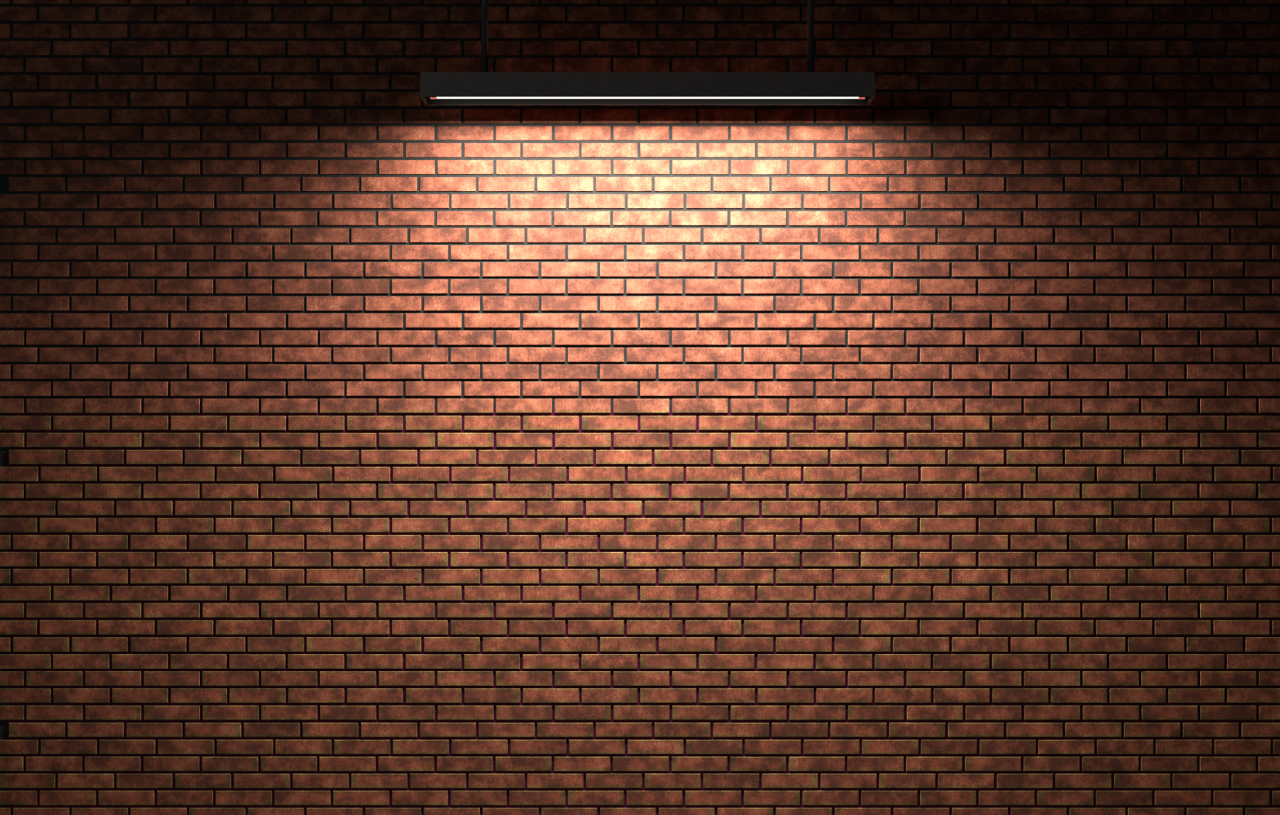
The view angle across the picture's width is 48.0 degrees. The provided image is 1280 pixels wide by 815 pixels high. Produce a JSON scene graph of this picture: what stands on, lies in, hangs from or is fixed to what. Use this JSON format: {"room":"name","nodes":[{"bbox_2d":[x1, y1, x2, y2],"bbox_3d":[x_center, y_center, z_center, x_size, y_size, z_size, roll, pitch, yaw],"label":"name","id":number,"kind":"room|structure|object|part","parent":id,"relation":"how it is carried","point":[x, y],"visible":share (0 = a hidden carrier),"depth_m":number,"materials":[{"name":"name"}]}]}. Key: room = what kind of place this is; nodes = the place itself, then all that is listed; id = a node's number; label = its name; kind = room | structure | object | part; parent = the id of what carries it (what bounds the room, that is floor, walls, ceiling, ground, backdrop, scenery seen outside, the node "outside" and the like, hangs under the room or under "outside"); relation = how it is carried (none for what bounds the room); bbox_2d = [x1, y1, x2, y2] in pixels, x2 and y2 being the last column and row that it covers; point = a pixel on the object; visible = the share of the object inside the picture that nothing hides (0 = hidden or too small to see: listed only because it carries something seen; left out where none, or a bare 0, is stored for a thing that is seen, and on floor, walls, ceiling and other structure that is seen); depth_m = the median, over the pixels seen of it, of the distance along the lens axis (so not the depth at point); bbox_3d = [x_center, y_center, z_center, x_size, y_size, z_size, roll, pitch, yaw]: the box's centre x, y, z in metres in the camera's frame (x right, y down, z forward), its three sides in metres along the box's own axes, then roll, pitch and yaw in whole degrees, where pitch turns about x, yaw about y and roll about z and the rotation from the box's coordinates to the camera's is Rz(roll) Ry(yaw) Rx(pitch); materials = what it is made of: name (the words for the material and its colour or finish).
{"room":"brick-walled room","nodes":[
{"label":"brick-walled room","id":0,"kind":"room"},
{"bbox_2d":[0,0,1279,814],"bbox_3d":[0.000,-0.150,5.610,12.401,3.601,0.220,0,0,0],"label":"wall","id":1,"kind":"structure","parent":0,"point":[366,446],"depth_m":5.50,"materials":[{"name":"brick"}]},
{"bbox_3d":[0.000,-2.010,1.860,12.400,0.120,7.720,0,0,0],"label":"ceiling","id":2,"kind":"structure","parent":0,"visible":0},
{"bbox_2d":[419,0,875,105],"bbox_3d":[0.027,-1.533,5.240,1.638,0.834,0.141,0,0,0],"label":"pendant light","id":3,"kind":"object","parent":2,"relation":"hanging from","point":[484,87],"visible":1,"depth_m":5.18,"materials":[{"name":"black metal"}]},
{"bbox_3d":[-0.566,-1.580,5.240,0.024,0.740,0.024,0,0,0],"label":"suspension rod","id":4,"kind":"part","parent":3,"relation":"part of","materials":[{"name":"black metal"}]},
{"bbox_3d":[0.622,-1.580,5.240,0.024,0.740,0.024,0,0,0],"label":"suspension rod","id":5,"kind":"part","parent":3,"relation":"part of","materials":[{"name":"black metal"}]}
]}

